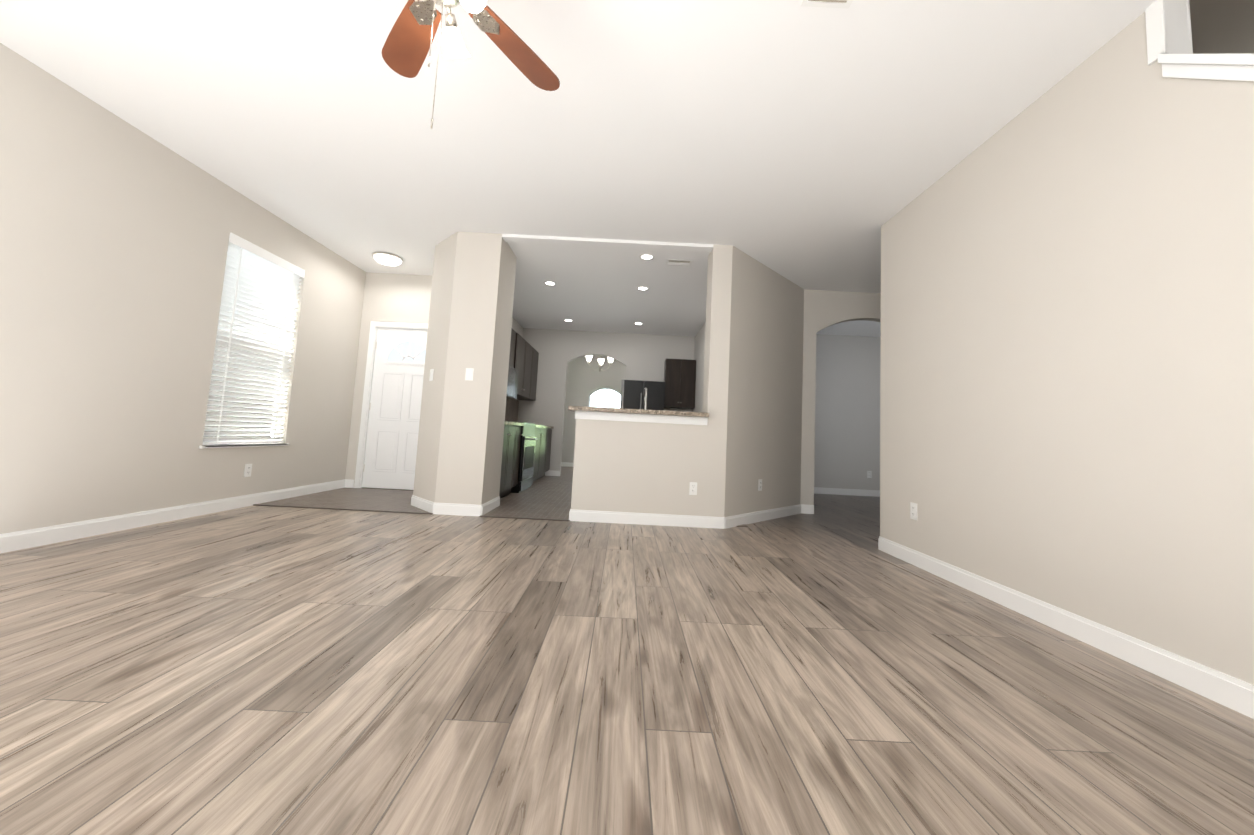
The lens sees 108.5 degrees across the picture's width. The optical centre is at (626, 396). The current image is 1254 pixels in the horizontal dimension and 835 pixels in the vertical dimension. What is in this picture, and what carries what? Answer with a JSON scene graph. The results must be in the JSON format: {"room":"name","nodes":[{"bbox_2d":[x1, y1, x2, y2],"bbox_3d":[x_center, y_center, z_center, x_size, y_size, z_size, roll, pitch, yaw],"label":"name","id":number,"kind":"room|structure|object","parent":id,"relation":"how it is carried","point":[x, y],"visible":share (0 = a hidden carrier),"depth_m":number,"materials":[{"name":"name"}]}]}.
{"room":"empty living room","nodes":[
{"label":"empty living room","id":0,"kind":"room"},
{"bbox_2d":[0,43,365,533],"bbox_3d":[-3.468,-0.555,1.931,0.120,2.740,7.800,3,-5,0],"label":"wall","id":1,"kind":"structure","parent":0,"point":[115,230],"depth_m":3.06,"materials":[{"name":"beige paint"}]},
{"bbox_2d":[199,317,288,448],"bbox_3d":[-3.463,-0.450,4.200,0.142,1.826,0.960,3,-5,0],"label":"window","id":2,"kind":"structure","parent":1,"relation":"in","point":[253,399],"depth_m":4.20,"materials":[{"name":"white plastic"}]},
{"bbox_2d":[202,232,304,444],"bbox_3d":[-3.441,-0.463,4.201,0.068,1.795,0.892,3,-5,0],"label":"window blind","id":3,"kind":"object","parent":2,"relation":"attached to","point":[260,287],"visible":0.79,"depth_m":4.15,"materials":[{"name":"white plastic"}]},
{"bbox_2d":[244,464,251,476],"bbox_3d":[-3.467,0.677,4.134,0.008,0.118,0.072,3,-5,0],"label":"outlet","id":4,"kind":"object","parent":1,"relation":"attached to","point":[248,470],"visible":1,"depth_m":4.13,"materials":[{"name":"white plastic"}]},
{"bbox_2d":[345,272,431,482],"bbox_3d":[-2.777,-0.195,5.757,1.300,2.740,0.120,3,-5,0],"label":"wall","id":5,"kind":"structure","parent":0,"point":[389,297],"depth_m":5.77,"materials":[{"name":"beige paint"}]},
{"bbox_2d":[354,321,427,490],"bbox_3d":[-2.803,0.118,5.722,1.024,2.107,0.136,3,-5,0],"label":"door frame","id":6,"kind":"structure","parent":5,"relation":"attached to","point":[375,326],"depth_m":5.68,"materials":[{"name":"white painted wood"}]},
{"bbox_2d":[362,328,427,489],"bbox_3d":[-2.805,0.148,5.683,0.872,2.013,0.097,3,-5,0],"label":"front door","id":7,"kind":"structure","parent":5,"relation":"in","point":[394,419],"depth_m":5.68,"materials":[{"name":"white painted wood"},{"name":"glass"}]},
{"bbox_2d":[260,466,747,526],"bbox_3d":[-1.079,1.468,7.561,4.860,0.106,6.700,3,-5,0],"label":"floor","id":8,"kind":"structure","parent":0,"point":[546,497],"depth_m":4.90,"materials":[{"name":"grey tile"}]},
{"bbox_2d":[499,427,518,497],"bbox_3d":[-1.723,0.750,5.200,0.663,0.870,0.669,3,-5,0],"label":"base cabinet","id":9,"kind":"object","parent":8,"relation":"on","point":[511,455],"depth_m":5.31,"materials":[{"name":"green wood"}]},
{"bbox_2d":[504,399,523,426],"bbox_3d":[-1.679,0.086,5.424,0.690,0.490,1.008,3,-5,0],"label":"countertop","id":10,"kind":"structure","parent":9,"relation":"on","point":[511,411],"depth_m":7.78,"materials":[{"name":"wood"}]},
{"bbox_2d":[511,427,522,487],"bbox_3d":[-1.726,0.793,5.701,0.663,0.870,0.336,3,-5,0],"label":"base cabinet","id":11,"kind":"object","parent":8,"relation":"on","point":[518,434],"depth_m":5.74,"materials":[{"name":"wood"}]},
{"bbox_2d":[510,421,537,492],"bbox_3d":[-1.676,0.748,6.264,0.748,1.060,0.760,3,-5,0],"label":"range","id":12,"kind":"object","parent":8,"relation":"on","point":[526,458],"visible":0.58,"depth_m":6.08,"materials":[{"name":"silver metal"}]},
{"bbox_2d":[532,427,546,480],"bbox_3d":[-1.733,0.920,7.210,0.663,0.870,1.134,3,-5,0],"label":"base cabinet","id":13,"kind":"object","parent":8,"relation":"on","point":[540,461],"depth_m":7.35,"materials":[{"name":"green wood"}]},
{"bbox_2d":[535,424,553,430],"bbox_3d":[-1.689,0.266,7.549,0.690,0.490,1.702,3,-5,0],"label":"countertop","id":14,"kind":"structure","parent":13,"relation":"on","point":[548,427],"depth_m":7.81,"materials":[{"name":"stone"}]},
{"bbox_2d":[543,431,550,475],"bbox_3d":[-1.737,0.992,8.057,0.663,0.870,0.567,3,-5,0],"label":"base cabinet","id":15,"kind":"object","parent":8,"relation":"on","point":[548,432],"depth_m":8.11,"materials":[{"name":"black wood"}]},
{"bbox_2d":[620,380,664,409],"bbox_3d":[0.239,0.635,8.004,0.750,1.770,0.740,3,-5,0],"label":"fridge","id":16,"kind":"object","parent":8,"relation":"on","point":[632,394],"visible":0.23,"depth_m":7.75,"materials":[{"name":"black metal"}]},
{"bbox_3d":[0.111,0.777,4.702,1.245,0.916,0.625,3,-5,0],"label":"base cabinet","id":17,"kind":"object","parent":8,"relation":"on","visible":0},
{"bbox_2d":[644,388,646,409],"bbox_3d":[0.223,0.116,4.760,0.114,0.419,0.210,3,-5,0],"label":"faucet","id":18,"kind":"object","parent":17,"relation":"on","point":[645,400],"visible":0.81,"depth_m":4.68,"materials":[{"name":"silver metal"}]},
{"bbox_2d":[512,317,522,399],"bbox_3d":[-2.090,0.062,8.378,0.120,2.740,5.140,3,-5,0],"label":"wall","id":19,"kind":"structure","parent":0,"point":[517,327],"depth_m":8.09,"materials":[{"name":"beige paint"}]},
{"bbox_2d":[509,328,517,363],"bbox_3d":[-1.832,-0.717,6.387,0.305,0.580,0.756,3,-5,0],"label":"upper cabinet","id":20,"kind":"object","parent":19,"relation":"attached to","point":[514,335],"depth_m":6.65,"materials":[{"name":"brown wood"}]},
{"bbox_2d":[506,364,521,399],"bbox_3d":[-1.815,-0.210,6.345,0.390,0.425,0.756,3,-5,0],"label":"microwave","id":21,"kind":"object","parent":19,"relation":"attached to","point":[513,373],"depth_m":6.46,"materials":[{"name":"silver metal"}]},
{"bbox_2d":[514,334,533,399],"bbox_3d":[-1.834,-0.472,7.327,0.326,0.910,1.134,3,-5,0],"label":"upper cabinet","id":22,"kind":"object","parent":19,"relation":"attached to","point":[523,370],"depth_m":7.38,"materials":[{"name":"brown wood"}]},
{"bbox_2d":[530,349,537,399],"bbox_3d":[-1.838,-0.400,8.174,0.326,0.910,0.566,3,-5,0],"label":"upper cabinet","id":23,"kind":"object","parent":19,"relation":"attached to","point":[533,379],"depth_m":8.19,"materials":[{"name":"brown wood"}]},
{"bbox_2d":[413,232,706,515],"bbox_3d":[-0.609,-0.180,4.642,2.790,2.740,0.600,3,-5,0],"label":"wall","id":24,"kind":"structure","parent":0,"point":[460,442],"depth_m":4.32,"materials":[{"name":"beige paint"}]},
{"bbox_2d":[429,369,433,380],"bbox_3d":[-1.978,-0.216,4.564,0.072,0.118,0.011,-2,-7,45],"label":"light switch","id":25,"kind":"object","parent":24,"relation":"attached to","point":[431,374],"visible":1,"depth_m":4.55,"materials":[{"name":"white plastic"}]},
{"bbox_2d":[465,368,473,380],"bbox_3d":[-1.514,-0.212,4.333,0.072,0.118,0.011,3,-5,0],"label":"light switch","id":26,"kind":"object","parent":24,"relation":"attached to","point":[469,374],"visible":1,"depth_m":4.33,"materials":[{"name":"white plastic"}]},
{"bbox_2d":[568,406,708,416],"bbox_3d":[0.109,0.154,4.381,1.318,0.040,0.350,3,-5,0],"label":"countertop","id":27,"kind":"structure","parent":24,"relation":"on","point":[635,411],"depth_m":4.21,"materials":[{"name":"stone"}]},
{"bbox_2d":[575,411,707,424],"bbox_3d":[0.135,0.211,4.361,1.264,0.077,0.142,3,-5,0],"label":"trim","id":28,"kind":"structure","parent":24,"relation":"attached to","point":[610,416],"depth_m":4.30,"materials":[{"name":"white wood"}]},
{"bbox_2d":[689,482,696,494],"bbox_3d":[0.625,0.869,4.254,0.072,0.118,0.008,3,-5,0],"label":"outlet","id":29,"kind":"object","parent":24,"relation":"attached to","point":[693,488],"visible":1,"depth_m":4.25,"materials":[{"name":"white plastic"}]},
{"bbox_2d":[0,0,1155,336],"bbox_3d":[1.006,-1.536,4.639,9.200,0.120,13.250,3,-5,0],"label":"ceiling","id":30,"kind":"structure","parent":0,"point":[796,142],"depth_m":2.76,"materials":[{"name":"white paint"}]},
{"bbox_2d":[372,252,402,265],"bbox_3d":[-2.772,-1.574,5.232,0.316,0.085,0.316,3,-5,0],"label":"ceiling light","id":31,"kind":"object","parent":30,"relation":"attached to","point":[388,259],"visible":1,"depth_m":5.15,"materials":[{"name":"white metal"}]},
{"bbox_2d":[382,0,559,128],"bbox_3d":[-0.616,-1.350,1.494,1.116,0.945,1.095,3,-5,0],"label":"ceiling fan","id":32,"kind":"object","parent":30,"relation":"hanging from","point":[408,43],"visible":1,"depth_m":1.77,"materials":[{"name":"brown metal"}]},
{"bbox_2d":[543,281,556,285],"bbox_3d":[-1.000,-1.469,5.873,0.171,0.006,0.171,3,-5,-6],"label":"recessed light","id":33,"kind":"object","parent":30,"relation":"in","point":[551,283],"depth_m":5.87,"materials":[{"name":"white"}]},
{"bbox_2d":[586,355,612,371],"bbox_3d":[-0.574,-0.817,9.781,0.620,0.600,0.558,3,-5,0],"label":"chandelier","id":34,"kind":"object","parent":30,"relation":"hanging from","point":[600,360],"visible":0.83,"depth_m":9.57,"materials":[{"name":"white glass"}]},
{"bbox_2d":[502,234,712,251],"bbox_3d":[-0.190,-1.532,4.518,2.090,0.030,0.120,3,-5,0],"label":"header beam","id":35,"kind":"structure","parent":30,"relation":"attached to","point":[607,243],"depth_m":4.48,"materials":[{"name":"white paint"}]},
{"bbox_2d":[636,286,649,290],"bbox_3d":[0.208,-1.406,5.894,0.171,0.006,0.171,3,-5,-6],"label":"recessed light","id":36,"kind":"object","parent":30,"relation":"in","point":[643,288],"depth_m":5.89,"materials":[{"name":"white"}]},
{"bbox_2d":[639,254,654,259],"bbox_3d":[0.213,-1.495,4.848,0.171,0.006,0.171,4,-5,-9],"label":"recessed light","id":37,"kind":"object","parent":30,"relation":"in","point":[642,257],"depth_m":4.84,"materials":[{"name":"white"}]},
{"bbox_2d":[666,259,692,265],"bbox_3d":[0.572,-1.467,4.957,0.280,0.007,0.170,3,-5,0],"label":"ceiling vent","id":38,"kind":"object","parent":30,"relation":"in","point":[677,262],"visible":1,"depth_m":4.95,"materials":[{"name":"white metal"}]},
{"bbox_2d":[801,0,852,8],"bbox_3d":[0.867,-1.717,1.839,0.210,0.007,0.280,3,-5,0],"label":"ceiling vent","id":39,"kind":"object","parent":30,"relation":"in","point":[845,4],"visible":1,"depth_m":1.96,"materials":[{"name":"white metal"}]},
{"bbox_2d":[561,355,625,462],"bbox_3d":[-0.419,0.359,10.880,3.490,2.740,0.120,3,-5,0],"label":"wall","id":40,"kind":"structure","parent":0,"point":[583,380],"depth_m":10.88,"materials":[{"name":"beige paint"}]},
{"bbox_2d":[588,387,620,407],"bbox_3d":[-0.527,0.611,10.893,0.860,1.670,0.050,3,-5,0],"label":"window","id":41,"kind":"structure","parent":40,"relation":"in","point":[595,390],"depth_m":10.93,"materials":[{"name":"white glass"}]},
{"bbox_2d":[518,328,694,475],"bbox_3d":[-0.408,0.156,8.488,3.250,2.740,0.120,3,-5,0],"label":"wall","id":42,"kind":"structure","parent":0,"point":[641,357],"depth_m":8.51,"materials":[{"name":"beige paint"}]},
{"bbox_2d":[664,358,695,408],"bbox_3d":[0.959,-0.224,8.279,0.550,0.880,0.355,3,-5,0],"label":"upper cabinet","id":43,"kind":"object","parent":42,"relation":"attached to","point":[679,377],"visible":0.98,"depth_m":8.13,"materials":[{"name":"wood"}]},
{"bbox_2d":[0,488,1253,834],"bbox_3d":[0.845,1.168,2.854,8.950,0.100,10.050,3,-5,0],"label":"floor","id":44,"kind":"structure","parent":0,"point":[826,668],"depth_m":1.45,"materials":[{"name":"brown wood"}]},
{"bbox_2d":[253,504,432,513],"bbox_3d":[-2.649,1.052,4.209,1.680,0.009,0.035,3,-5,0],"label":"transition strip","id":45,"kind":"object","parent":44,"relation":"on","point":[402,512],"depth_m":4.19,"materials":[{"name":"brown"}]},
{"bbox_2d":[479,515,569,520],"bbox_3d":[-0.951,1.138,4.210,0.840,0.009,0.035,3,-5,0],"label":"transition strip","id":46,"kind":"object","parent":44,"relation":"on","point":[480,515],"depth_m":4.19,"materials":[{"name":"brown wood"}]},
{"bbox_2d":[702,245,803,516],"bbox_3d":[1.462,-0.047,4.987,1.360,2.740,1.290,3,-5,0],"label":"wall block","id":47,"kind":"object","parent":44,"relation":"on","point":[753,376],"visible":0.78,"depth_m":4.65,"materials":[{"name":"beige paint"}]},
{"bbox_2d":[758,479,761,490],"bbox_3d":[1.395,0.928,4.725,0.008,0.118,0.072,-2,-7,45],"label":"outlet","id":48,"kind":"object","parent":47,"relation":"attached to","point":[759,484],"visible":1,"depth_m":4.72,"materials":[{"name":"white plastic"}]},
{"bbox_2d":[692,322,705,411],"bbox_3d":[1.276,0.224,8.285,0.120,2.740,5.330,3,-5,0],"label":"wall","id":49,"kind":"structure","parent":0,"point":[699,349],"depth_m":7.78,"materials":[{"name":"beige paint"}]},
{"bbox_2d":[800,289,880,504],"bbox_3d":[3.681,0.115,5.571,3.090,2.740,0.120,3,-5,0],"label":"wall","id":50,"kind":"structure","parent":0,"point":[823,309],"depth_m":5.59,"materials":[{"name":"beige paint"}]},
{"bbox_2d":[814,334,880,489],"bbox_3d":[3.336,0.288,7.812,4.000,2.740,0.120,3,-5,0],"label":"wall","id":51,"kind":"structure","parent":0,"point":[847,416],"depth_m":7.76,"materials":[{"name":"grey paint"}]},
{"bbox_2d":[867,471,871,477],"bbox_3d":[4.114,1.325,7.664,0.072,0.118,0.008,3,-5,0],"label":"electrical outlet","id":52,"kind":"object","parent":51,"relation":"attached to","point":[869,474],"visible":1,"depth_m":7.66,"materials":[{"name":"white plastic"}]},
{"bbox_2d":[880,0,1253,684],"bbox_3d":[2.801,-1.656,0.980,1.170,5.400,5.900,3,-5,0],"label":"wall","id":53,"kind":"structure","parent":0,"point":[1066,402],"depth_m":2.08,"materials":[{"name":"beige paint"}]},
{"bbox_2d":[0,462,1253,718],"bbox_3d":[0.838,1.194,4.382,8.660,0.105,12.700,3,-5,0],"label":"baseboard","id":54,"kind":"structure","parent":53,"relation":"attached to","point":[1230,692],"depth_m":2.83,"materials":[{"name":"white wood"}]},
{"bbox_2d":[910,502,916,519],"bbox_3d":[2.084,0.835,3.284,0.008,0.118,0.072,3,-5,0],"label":"outlet","id":55,"kind":"object","parent":53,"relation":"attached to","point":[913,510],"visible":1,"depth_m":3.28,"materials":[{"name":"white plastic"}]},
{"bbox_2d":[1145,0,1192,64],"bbox_3d":[2.253,-1.519,1.879,0.118,0.255,0.064,3,-5,0],"label":"trim","id":56,"kind":"structure","parent":53,"relation":"attached to","point":[1168,27],"depth_m":1.85,"materials":[{"name":"white wood"}]},
{"bbox_2d":[1157,53,1253,81],"bbox_3d":[2.216,-0.768,-0.070,0.150,1.588,3.724,3,-5,0],"label":"trim","id":57,"kind":"structure","parent":53,"relation":"on","point":[1233,66],"depth_m":1.69,"materials":[{"name":"white wood"}]},
{"label":"outside","id":58,"kind":"structure","parent":0,"visible":0},
{"bbox_2d":[203,315,280,436],"bbox_3d":[-4.282,0.068,5.557,1.400,2.270,10.500,3,-5,0],"label":"fence","id":59,"kind":"object","parent":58,"point":[241,398],"depth_m":5.61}
]}

